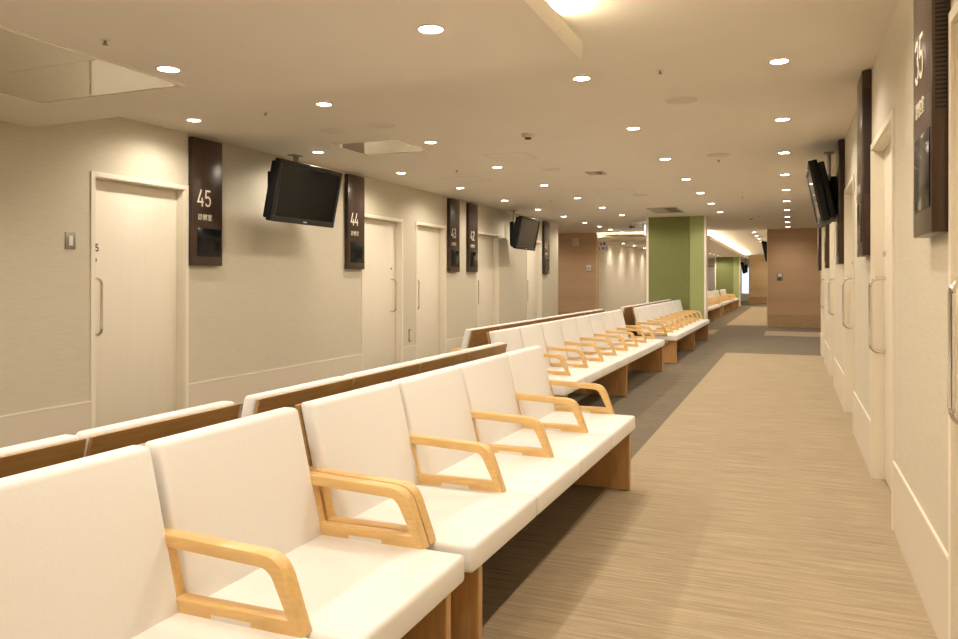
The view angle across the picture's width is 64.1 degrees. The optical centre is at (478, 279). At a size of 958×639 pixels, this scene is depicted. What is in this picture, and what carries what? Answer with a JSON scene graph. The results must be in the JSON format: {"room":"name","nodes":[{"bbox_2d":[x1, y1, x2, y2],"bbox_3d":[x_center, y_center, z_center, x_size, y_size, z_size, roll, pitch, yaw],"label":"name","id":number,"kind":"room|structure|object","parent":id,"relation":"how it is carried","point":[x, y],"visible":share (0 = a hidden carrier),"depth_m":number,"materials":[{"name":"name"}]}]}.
{"room":"hospital interior","nodes":[
{"label":"hospital interior","id":0,"kind":"room"},
{"bbox_2d":[0,117,557,415],"bbox_3d":[-2.294,-0.050,8.222,0.250,2.580,21.500,0,0,22],"label":"wall","id":1,"kind":"structure","parent":0,"point":[282,294],"depth_m":7.39,"materials":[{"name":"paint"}]},
{"bbox_2d":[0,401,90,447],"bbox_3d":[-4.640,1.095,2.116,0.009,0.290,8.420,0,0,22],"label":"baseboard","id":2,"kind":"structure","parent":1,"relation":"attached to","point":[19,428],"depth_m":5.64,"materials":[{"name":"beige plastic"}]},
{"bbox_2d":[65,232,75,248],"bbox_3d":[-3.120,-0.300,5.843,0.013,0.130,0.090,0,0,22],"label":"light switch","id":3,"kind":"object","parent":1,"relation":"attached to","point":[70,237],"visible":1,"depth_m":5.84,"materials":[{"name":"grey metal"}]},
{"bbox_2d":[90,171,188,428],"bbox_3d":[-2.916,0.190,6.527,0.145,2.100,1.050,0,0,22],"label":"door","id":4,"kind":"structure","parent":1,"relation":"in","point":[139,227],"depth_m":6.54,"materials":[{"name":"beige paint"}]},
{"bbox_2d":[188,136,221,265],"bbox_3d":[-2.558,-0.723,7.164,0.059,1.175,0.393,0,0,22],"label":"room sign","id":5,"kind":"object","parent":1,"relation":"attached to","point":[204,156],"visible":1,"depth_m":7.11,"materials":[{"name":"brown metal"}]},
{"bbox_2d":[189,354,361,407],"bbox_3d":[-2.080,1.095,8.402,0.009,0.290,3.055,0,0,22],"label":"baseboard","id":6,"kind":"structure","parent":1,"relation":"attached to","point":[235,389],"depth_m":8.03,"materials":[{"name":"beige plastic"}]},
{"bbox_2d":[345,174,364,268],"bbox_3d":[-1.560,-0.723,9.613,0.059,1.175,0.393,0,0,22],"label":"room sign","id":7,"kind":"object","parent":1,"relation":"attached to","point":[354,185],"visible":1,"depth_m":9.56,"materials":[{"name":"brown metal"}]},
{"bbox_2d":[361,213,402,370],"bbox_3d":[-1.354,0.190,10.363,0.145,2.100,1.125,0,0,22],"label":"door","id":8,"kind":"structure","parent":1,"relation":"in","point":[382,275],"depth_m":10.47,"materials":[{"name":"beige paint"}]},
{"bbox_2d":[403,345,415,361],"bbox_3d":[-1.003,1.095,11.049,0.009,0.290,0.410,0,0,22],"label":"baseboard","id":9,"kind":"structure","parent":1,"relation":"attached to","point":[409,352],"depth_m":11.04,"materials":[{"name":"beige plastic"}]},
{"bbox_2d":[416,221,445,359],"bbox_3d":[-0.788,0.190,11.755,0.145,2.100,1.060,0,0,22],"label":"door","id":10,"kind":"structure","parent":1,"relation":"in","point":[430,238],"depth_m":11.90,"materials":[{"name":"beige paint"}]},
{"bbox_2d":[447,198,459,271],"bbox_3d":[-0.414,-0.723,12.429,0.059,1.175,0.393,0,0,22],"label":"room sign","id":11,"kind":"object","parent":1,"relation":"attached to","point":[453,205],"visible":1,"depth_m":12.37,"materials":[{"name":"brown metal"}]},
{"bbox_2d":[446,336,463,352],"bbox_3d":[-0.283,1.095,12.816,0.009,0.290,1.285,0,0,22],"label":"baseboard","id":12,"kind":"structure","parent":1,"relation":"attached to","point":[453,343],"depth_m":12.49,"materials":[{"name":"beige plastic"}]},
{"bbox_2d":[466,203,477,271],"bbox_3d":[-0.116,-0.723,13.161,0.059,1.175,0.393,0,0,22],"label":"room sign","id":13,"kind":"object","parent":1,"relation":"attached to","point":[471,209],"visible":1,"depth_m":13.06,"materials":[{"name":"brown metal"}]},
{"bbox_2d":[476,231,498,327],"bbox_3d":[0.102,0.190,13.938,0.145,2.100,1.085,0,0,22],"label":"door","id":14,"kind":"structure","parent":1,"relation":"in","point":[487,276],"depth_m":14.13,"materials":[{"name":"beige paint"}]},
{"bbox_2d":[526,240,541,319],"bbox_3d":[1.129,0.190,16.462,0.145,2.100,1.055,0,0,22],"label":"door","id":15,"kind":"structure","parent":1,"relation":"in","point":[533,258],"depth_m":16.73,"materials":[{"name":"beige paint"}]},
{"bbox_2d":[542,221,549,273],"bbox_3d":[1.498,-0.723,17.124,0.059,1.175,0.393,0,0,22],"label":"room sign","id":16,"kind":"object","parent":1,"relation":"attached to","point":[545,225],"visible":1,"depth_m":17.01,"materials":[{"name":"brown metal"}]},
{"bbox_2d":[0,0,581,126],"bbox_3d":[-2.831,-1.160,1.109,4.120,0.100,7.920,0,0,22],"label":"ceiling","id":17,"kind":"structure","parent":0,"point":[225,51],"depth_m":3.60,"materials":[{"name":"white paint"}]},
{"bbox_2d":[0,25,184,103],"bbox_3d":[-2.478,-1.106,3.897,1.150,0.008,1.450,0,0,22],"label":"ceiling recess","id":18,"kind":"object","parent":17,"relation":"attached to","point":[32,68],"visible":1,"depth_m":4.13,"materials":[{"name":"beige paint"}]},
{"bbox_2d":[99,38,110,45],"bbox_3d":[-1.726,-1.097,3.531,0.050,0.026,0.050,0,0,22],"label":"sprinkler","id":19,"kind":"object","parent":17,"relation":"attached to","point":[105,40],"visible":1,"depth_m":3.52,"materials":[{"name":"beige"}]},
{"bbox_2d":[155,65,181,72],"bbox_3d":[-1.633,-1.107,4.023,0.130,0.005,0.130,0,0,22],"label":"recessed light","id":20,"kind":"object","parent":17,"relation":"in","point":[168,69],"visible":1,"depth_m":4.02,"materials":[{"name":"white plastic"}]},
{"bbox_2d":[416,24,444,33],"bbox_3d":[-0.213,-1.107,3.380,0.130,0.005,0.130,0,0,22],"label":"recessed light","id":21,"kind":"object","parent":17,"relation":"in","point":[425,28],"visible":1,"depth_m":3.37,"materials":[{"name":"white plastic"}]},
{"bbox_2d":[121,0,897,256],"bbox_3d":[5.750,-1.415,21.413,13.500,0.150,52.000,0,0,22],"label":"ceiling","id":22,"kind":"structure","parent":0,"point":[717,53],"depth_m":6.43,"materials":[{"name":"white paint"}]},
{"bbox_2d":[186,118,201,121],"bbox_3d":[-2.387,-1.337,6.407,0.130,0.005,0.130,0,0,22],"label":"recessed light","id":23,"kind":"object","parent":22,"relation":"in","point":[188,119],"visible":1,"depth_m":6.41,"materials":[{"name":"white plastic"}]},
{"bbox_2d":[263,154,342,227],"bbox_3d":[-1.907,-0.950,7.805,0.541,0.781,1.060,0,0,22],"label":"television","id":24,"kind":"object","parent":22,"relation":"hanging from","point":[297,193],"visible":1,"depth_m":7.62,"materials":[{"name":"black plastic"}]},
{"bbox_2d":[315,102,332,105],"bbox_3d":[-1.180,-1.337,5.825,0.130,0.005,0.130,0,0,22],"label":"recessed light","id":25,"kind":"object","parent":22,"relation":"in","point":[317,103],"visible":1,"depth_m":5.82,"materials":[{"name":"white plastic"}]},
{"bbox_2d":[330,139,428,155],"bbox_3d":[-0.990,-1.336,7.724,0.740,0.008,0.720,0,0,22],"label":"ceiling recess","id":26,"kind":"object","parent":22,"relation":"attached to","point":[387,146],"visible":1,"depth_m":7.71,"materials":[{"name":"beige"}]},
{"bbox_2d":[367,122,394,128],"bbox_3d":[-0.847,-1.335,6.618,0.236,0.010,0.236,0,0,22],"label":"ceiling speaker","id":27,"kind":"object","parent":22,"relation":"attached to","point":[382,125],"visible":1,"depth_m":6.59,"materials":[{"name":"beige plastic"}]},
{"bbox_2d":[424,141,436,143],"bbox_3d":[-0.470,-1.337,7.436,0.130,0.005,0.130,0,0,22],"label":"recessed light","id":28,"kind":"object","parent":22,"relation":"in","point":[427,142],"visible":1,"depth_m":7.44,"materials":[{"name":"white plastic"}]},
{"bbox_2d":[443,176,489,182],"bbox_3d":[-0.169,-1.339,10.191,0.500,0.002,0.550,0,0,22],"label":"ceiling hatch","id":29,"kind":"object","parent":22,"relation":"attached to","point":[465,178],"visible":1,"depth_m":10.19,"materials":[{"name":"beige"}]},
{"bbox_2d":[484,152,537,160],"bbox_3d":[0.346,-1.339,8.313,0.470,0.002,0.460,0,0,22],"label":"ceiling hatch","id":30,"kind":"object","parent":22,"relation":"attached to","point":[520,155],"visible":1,"depth_m":8.29,"materials":[{"name":"beige"}]},
{"bbox_2d":[510,210,540,250],"bbox_3d":[0.737,-0.950,14.298,0.541,0.781,1.060,0,0,22],"label":"television","id":31,"kind":"object","parent":22,"relation":"hanging from","point":[524,230],"visible":1,"depth_m":14.02,"materials":[{"name":"black plastic"}]},
{"bbox_2d":[521,133,534,139],"bbox_3d":[0.450,-1.315,7.019,0.124,0.050,0.124,0,0,22],"label":"smoke detector","id":32,"kind":"object","parent":22,"relation":"attached to","point":[527,136],"visible":1,"depth_m":6.98,"materials":[{"name":"beige plastic"}]},
{"bbox_2d":[541,168,559,170],"bbox_3d":[0.865,-1.335,9.257,0.236,0.010,0.236,0,0,22],"label":"ceiling speaker","id":33,"kind":"object","parent":22,"relation":"attached to","point":[543,169],"visible":1,"depth_m":9.21,"materials":[{"name":"beige"}]},
{"bbox_2d":[572,76,590,80],"bbox_3d":[0.680,-1.337,5.078,0.130,0.005,0.130,0,0,22],"label":"recessed light","id":34,"kind":"object","parent":22,"relation":"in","point":[576,78],"visible":1,"depth_m":5.08,"materials":[{"name":"white plastic"}]},
{"bbox_2d":[585,171,606,174],"bbox_3d":[1.461,-1.334,9.555,0.220,0.012,0.240,0,0,22],"label":"ceiling vent","id":35,"kind":"object","parent":22,"relation":"in","point":[593,172],"visible":1,"depth_m":9.55,"materials":[{"name":"beige metal"}]},
{"bbox_2d":[626,127,639,129],"bbox_3d":[1.363,-1.337,6.755,0.130,0.005,0.130,0,0,22],"label":"recessed light","id":36,"kind":"object","parent":22,"relation":"in","point":[628,128],"visible":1,"depth_m":6.75,"materials":[{"name":"white plastic"}]},
{"bbox_2d":[629,223,641,227],"bbox_3d":[3.678,-1.275,17.909,0.248,0.130,0.229,0,0,32],"label":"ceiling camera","id":37,"kind":"object","parent":22,"relation":"attached to","point":[633,224],"visible":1,"depth_m":17.90,"materials":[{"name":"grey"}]},
{"bbox_2d":[646,207,683,212],"bbox_3d":[3.573,-1.334,14.649,0.550,0.012,1.110,0,0,22],"label":"ceiling vent","id":38,"kind":"object","parent":22,"relation":"in","point":[661,209],"visible":1,"depth_m":14.64,"materials":[{"name":"beige metal"}]},
{"bbox_2d":[665,96,696,103],"bbox_3d":[1.503,-1.335,5.694,0.236,0.010,0.236,0,0,22],"label":"ceiling speaker","id":39,"kind":"object","parent":22,"relation":"attached to","point":[680,99],"visible":1,"depth_m":5.67,"materials":[{"name":"beige"}]},
{"bbox_2d":[707,153,728,156],"bbox_3d":[2.561,-1.335,8.200,0.236,0.010,0.236,0,0,22],"label":"ceiling speaker","id":40,"kind":"object","parent":22,"relation":"attached to","point":[714,154],"visible":1,"depth_m":8.17,"materials":[{"name":"beige"}]},
{"bbox_2d":[761,241,766,261],"bbox_3d":[8.682,-0.950,23.026,0.316,0.781,1.060,0,0,22],"label":"television","id":41,"kind":"object","parent":22,"relation":"hanging from","point":[764,243],"visible":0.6,"depth_m":22.57,"materials":[{"name":"black plastic"}]},
{"bbox_2d":[768,58,790,64],"bbox_3d":[1.839,-1.337,4.682,0.130,0.005,0.130,0,0,22],"label":"recessed light","id":42,"kind":"object","parent":22,"relation":"in","point":[777,61],"visible":1,"depth_m":4.68,"materials":[{"name":"white plastic"}]},
{"bbox_2d":[774,118,790,120],"bbox_3d":[2.529,-1.337,6.377,0.130,0.005,0.130,0,0,22],"label":"recessed light","id":43,"kind":"object","parent":22,"relation":"in","point":[777,119],"visible":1,"depth_m":6.37,"materials":[{"name":"white plastic"}]},
{"bbox_2d":[806,151,835,227],"bbox_3d":[3.514,-0.950,7.801,0.316,0.781,1.060,0,0,22],"label":"television","id":44,"kind":"object","parent":22,"relation":"hanging from","point":[821,185],"visible":0.97,"depth_m":7.35,"materials":[{"name":"black plastic"}]},
{"bbox_2d":[558,233,598,314],"bbox_3d":[1.321,-0.050,22.563,4.430,2.580,0.210,0,0,22],"label":"wall","id":45,"kind":"structure","parent":0,"point":[578,288],"depth_m":21.84,"materials":[{"name":"brown wood"}]},
{"bbox_2d":[572,238,578,245],"bbox_3d":[2.760,-1.080,21.840,0.180,0.220,0.063,0,0,22],"label":"wall speaker","id":46,"kind":"object","parent":45,"relation":"attached to","point":[575,241],"visible":1,"depth_m":21.81,"materials":[{"name":"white plastic"}]},
{"bbox_2d":[573,239,577,244],"bbox_3d":[2.749,-1.080,21.812,0.140,0.180,0.003,0,0,22],"label":"grille","id":47,"kind":"object","parent":46,"relation":"attached to","point":[575,241],"depth_m":21.81,"materials":[{"name":"beige"}]},
{"bbox_2d":[238,301,937,638],"bbox_3d":[5.750,1.300,21.413,13.500,0.120,52.000,0,0,22],"label":"floor","id":48,"kind":"structure","parent":0,"point":[753,508],"depth_m":3.85,"materials":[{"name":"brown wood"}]},
{"bbox_2d":[0,401,239,477],"bbox_3d":[-1.543,0.826,1.587,0.735,0.828,2.506,0,0,22],"label":"bench","id":49,"kind":"object","parent":48,"relation":"on","point":[28,456],"visible":0.16,"depth_m":2.12,"materials":[{"name":"brown wood"}]},
{"bbox_2d":[0,407,463,638],"bbox_3d":[-0.842,0.826,1.268,0.735,0.828,2.506,0,0,22],"label":"bench","id":50,"kind":"object","parent":48,"relation":"on","point":[221,530],"visible":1,"depth_m":1.87,"materials":[{"name":"white leather"}]},
{"bbox_2d":[241,342,506,417],"bbox_3d":[-0.563,0.826,3.994,0.735,0.828,2.619,0,0,22],"label":"bench","id":51,"kind":"object","parent":48,"relation":"on","point":[291,396],"visible":0.12,"depth_m":3.33,"materials":[{"name":"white wood"}]},
{"bbox_2d":[295,346,634,638],"bbox_3d":[0.122,0.826,3.591,0.735,0.828,2.506,0,0,23],"label":"bench","id":52,"kind":"object","parent":48,"relation":"on","point":[481,448],"visible":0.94,"depth_m":3.05,"materials":[{"name":"white leather"}]},
{"bbox_2d":[450,309,604,351],"bbox_3d":[0.606,0.826,8.773,0.735,0.828,4.946,0,0,22],"label":"bench","id":53,"kind":"object","parent":48,"relation":"on","point":[473,337],"visible":0.16,"depth_m":6.96,"materials":[{"name":"white wood"}]},
{"bbox_2d":[486,310,664,404],"bbox_3d":[1.264,0.826,8.297,0.735,0.828,4.945,0,0,22],"label":"bench","id":54,"kind":"object","parent":48,"relation":"on","point":[597,348],"visible":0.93,"depth_m":8.10,"materials":[{"name":"white leather"}]},
{"bbox_2d":[620,299,671,335],"bbox_3d":[2.900,0.826,14.090,0.735,0.828,4.966,0,0,22],"label":"bench","id":55,"kind":"object","parent":48,"relation":"on","point":[627,311],"visible":0.18,"depth_m":12.33,"materials":[{"name":"white wood"}]},
{"bbox_2d":[632,300,709,363],"bbox_3d":[3.484,0.826,13.613,0.735,0.828,4.966,0,0,22],"label":"bench","id":56,"kind":"object","parent":48,"relation":"on","point":[668,322],"visible":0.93,"depth_m":12.87,"materials":[{"name":"white leather"}]},
{"bbox_2d":[646,216,707,318],"bbox_3d":[4.217,-0.050,16.309,1.240,2.580,0.290,0,0,22],"label":"pillar","id":57,"kind":"structure","parent":48,"relation":"on","point":[676,247],"depth_m":16.18,"materials":[{"name":"green paint"}]},
{"bbox_2d":[708,299,720,320],"bbox_3d":[6.878,0.826,23.579,0.735,0.828,4.966,0,0,22],"label":"bench","id":58,"kind":"object","parent":48,"relation":"on","point":[714,309],"visible":0.28,"depth_m":24.30,"materials":[{"name":"brown wood"}]},
{"bbox_2d":[708,290,733,314],"bbox_3d":[9.140,0.826,29.136,0.735,0.828,4.966,0,0,22],"label":"bench","id":59,"kind":"object","parent":48,"relation":"on","point":[726,304],"visible":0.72,"depth_m":28.96,"materials":[{"name":"white leather"}]},
{"bbox_2d":[715,257,740,305],"bbox_3d":[12.064,0.065,37.105,1.160,2.350,0.290,0,0,22],"label":"pillar","id":60,"kind":"structure","parent":48,"relation":"on","point":[727,269],"depth_m":37.00,"materials":[{"name":"green paint"}]},
{"bbox_2d":[719,289,738,308],"bbox_3d":[10.958,0.826,33.600,0.735,0.828,2.506,0,0,22],"label":"bench","id":61,"kind":"object","parent":48,"relation":"on","point":[722,291],"visible":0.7,"depth_m":33.50,"materials":[{"name":"white leather"}]},
{"bbox_2d":[599,234,645,311],"bbox_3d":[8.289,-0.050,34.145,0.200,2.580,26.500,0,0,22],"label":"wall","id":62,"kind":"structure","parent":0,"point":[622,270],"depth_m":24.85,"materials":[{"name":"beige paint"}]},
{"bbox_2d":[598,235,748,258],"bbox_3d":[8.851,-1.160,31.190,3.070,0.100,21.550,0,0,22],"label":"ceiling","id":63,"kind":"structure","parent":0,"point":[716,247],"depth_m":24.61,"materials":[{"name":"white paint"}]},
{"bbox_2d":[599,241,607,250],"bbox_3d":[3.525,-0.975,21.690,0.260,0.280,0.028,0,0,22],"label":"sign","id":64,"kind":"object","parent":63,"relation":"hanging from","point":[603,245],"visible":1,"depth_m":21.68,"materials":[{"name":"white plastic"}]},
{"bbox_2d":[741,259,747,273],"bbox_3d":[13.837,-0.720,39.930,0.316,0.781,1.060,0,0,22],"label":"television","id":65,"kind":"object","parent":63,"relation":"hanging from","point":[744,266],"visible":0.9,"depth_m":39.64,"materials":[{"name":"black plastic"}]},
{"bbox_2d":[708,259,748,300],"bbox_3d":[15.540,-0.050,45.391,4.750,2.580,0.200,0,0,22],"label":"wall","id":66,"kind":"structure","parent":0,"point":[711,262],"depth_m":45.26,"materials":[{"name":"beige paint"}]},
{"bbox_2d":[708,266,714,290],"bbox_3d":[13.899,0.190,45.935,0.900,2.100,0.030,0,0,22],"label":"door","id":67,"kind":"structure","parent":66,"relation":"in","point":[711,269],"depth_m":45.91,"materials":[{"name":"laminate"}]},
{"bbox_2d":[741,267,748,293],"bbox_3d":[15.821,0.030,45.217,0.600,1.580,0.110,0,0,22],"label":"window","id":68,"kind":"structure","parent":66,"relation":"in","point":[744,277],"depth_m":45.25,"materials":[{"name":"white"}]},
{"bbox_2d":[749,255,766,302],"bbox_3d":[15.403,-0.050,41.342,1.550,2.580,0.204,0,0,22],"label":"wall","id":69,"kind":"structure","parent":0,"point":[757,263],"depth_m":41.37,"materials":[{"name":"brown wood"}]},
{"bbox_2d":[767,228,820,327],"bbox_3d":[9.768,-0.050,19.447,4.575,2.580,0.210,0,0,22],"label":"wall","id":70,"kind":"structure","parent":0,"point":[794,300],"depth_m":19.98,"materials":[{"name":"brown wood"}]},
{"bbox_2d":[777,273,782,279],"bbox_3d":[7.902,-0.090,20.095,0.140,0.200,0.018,0,0,22],"label":"intercom","id":71,"kind":"object","parent":70,"relation":"attached to","point":[779,275],"visible":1,"depth_m":20.09,"materials":[{"name":"grey metal"}]},
{"bbox_2d":[821,0,955,552],"bbox_3d":[2.490,-0.050,4.520,0.250,2.580,18.250,0,0,22],"label":"wall","id":72,"kind":"structure","parent":0,"point":[921,264],"depth_m":3.34,"materials":[{"name":"paint"}]},
{"bbox_2d":[818,228,821,270],"bbox_3d":[5.617,-0.743,12.608,0.059,1.175,0.393,0,0,22],"label":"room sign","id":73,"kind":"object","parent":72,"relation":"attached to","point":[819,229],"visible":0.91,"depth_m":12.43,"materials":[{"name":"brown metal"}]},
{"bbox_2d":[820,333,821,355],"bbox_3d":[5.681,1.067,12.700,0.009,0.345,0.690,0,0,22],"label":"baseboard","id":74,"kind":"structure","parent":72,"relation":"attached to","point":[820,333],"depth_m":12.56,"materials":[{"name":"beige plastic"}]},
{"bbox_2d":[820,227,824,362],"bbox_3d":[5.385,0.195,11.857,0.146,2.090,1.095,0,0,22],"label":"door","id":75,"kind":"structure","parent":72,"relation":"in","point":[822,282],"depth_m":12.33,"materials":[{"name":"beige paint"}]},
{"bbox_2d":[824,224,829,267],"bbox_3d":[4.599,-0.743,10.107,0.059,1.175,0.393,0,0,22],"label":"room sign","id":76,"kind":"object","parent":72,"relation":"attached to","point":[827,227],"visible":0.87,"depth_m":9.93,"materials":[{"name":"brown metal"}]},
{"bbox_2d":[825,341,829,374],"bbox_3d":[4.836,1.067,10.623,0.009,0.345,1.605,0,0,22],"label":"baseboard","id":77,"kind":"structure","parent":72,"relation":"attached to","point":[827,349],"depth_m":10.51,"materials":[{"name":"beige plastic"}]},
{"bbox_2d":[828,222,834,386],"bbox_3d":[4.361,0.195,9.343,0.146,2.090,1.125,0,0,22],"label":"door","id":78,"kind":"structure","parent":72,"relation":"in","point":[831,283],"depth_m":9.83,"materials":[{"name":"beige paint"}]},
{"bbox_2d":[834,357,843,408],"bbox_3d":[3.776,1.067,8.021,0.009,0.345,1.765,0,0,22],"label":"baseboard","id":79,"kind":"structure","parent":72,"relation":"attached to","point":[839,374],"depth_m":7.94,"materials":[{"name":"beige plastic"}]},
{"bbox_2d":[836,139,844,263],"bbox_3d":[3.505,-0.743,7.421,0.059,1.175,0.393,0,0,22],"label":"room sign","id":80,"kind":"object","parent":72,"relation":"attached to","point":[840,148],"visible":1,"depth_m":7.24,"materials":[{"name":"brown metal"}]},
{"bbox_2d":[842,174,853,433],"bbox_3d":[3.271,0.195,6.666,0.146,2.090,1.125,0,0,22],"label":"door","id":81,"kind":"structure","parent":72,"relation":"in","point":[848,283],"depth_m":7.15,"materials":[{"name":"beige paint"}]},
{"bbox_2d":[853,391,869,472],"bbox_3d":[2.747,1.067,5.492,0.009,0.345,1.445,0,0,22],"label":"baseboard","id":82,"kind":"structure","parent":72,"relation":"attached to","point":[861,418],"depth_m":5.40,"materials":[{"name":"beige plastic"}]},
{"bbox_2d":[857,70,871,256],"bbox_3d":[2.536,-0.743,5.041,0.059,1.175,0.393,0,0,22],"label":"room sign","id":83,"kind":"object","parent":72,"relation":"attached to","point":[864,87],"visible":0.98,"depth_m":4.87,"materials":[{"name":"brown metal"}]},
{"bbox_2d":[868,108,894,529],"bbox_3d":[2.303,0.195,4.288,0.146,2.090,1.120,0,0,22],"label":"door","id":84,"kind":"structure","parent":72,"relation":"in","point":[881,288],"depth_m":4.74,"materials":[{"name":"beige paint"}]},
{"bbox_2d":[893,461,947,638],"bbox_3d":[1.778,1.067,3.114,0.009,0.345,1.450,0,0,22],"label":"baseboard","id":85,"kind":"structure","parent":72,"relation":"attached to","point":[925,555],"depth_m":2.92,"materials":[{"name":"beige plastic"}]},
{"bbox_2d":[913,0,950,237],"bbox_3d":[1.561,-0.743,2.647,0.059,1.175,0.393,0,0,22],"label":"room sign","id":86,"kind":"object","parent":72,"relation":"attached to","point":[930,17],"visible":1,"depth_m":2.50,"materials":[{"name":"brown metal"}]},
{"bbox_2d":[948,0,957,638],"bbox_3d":[1.333,0.195,1.905,0.146,2.090,1.125,0,0,22],"label":"door","id":87,"kind":"structure","parent":72,"relation":"in","point":[953,14],"depth_m":2.40,"materials":[{"name":"beige paint"}]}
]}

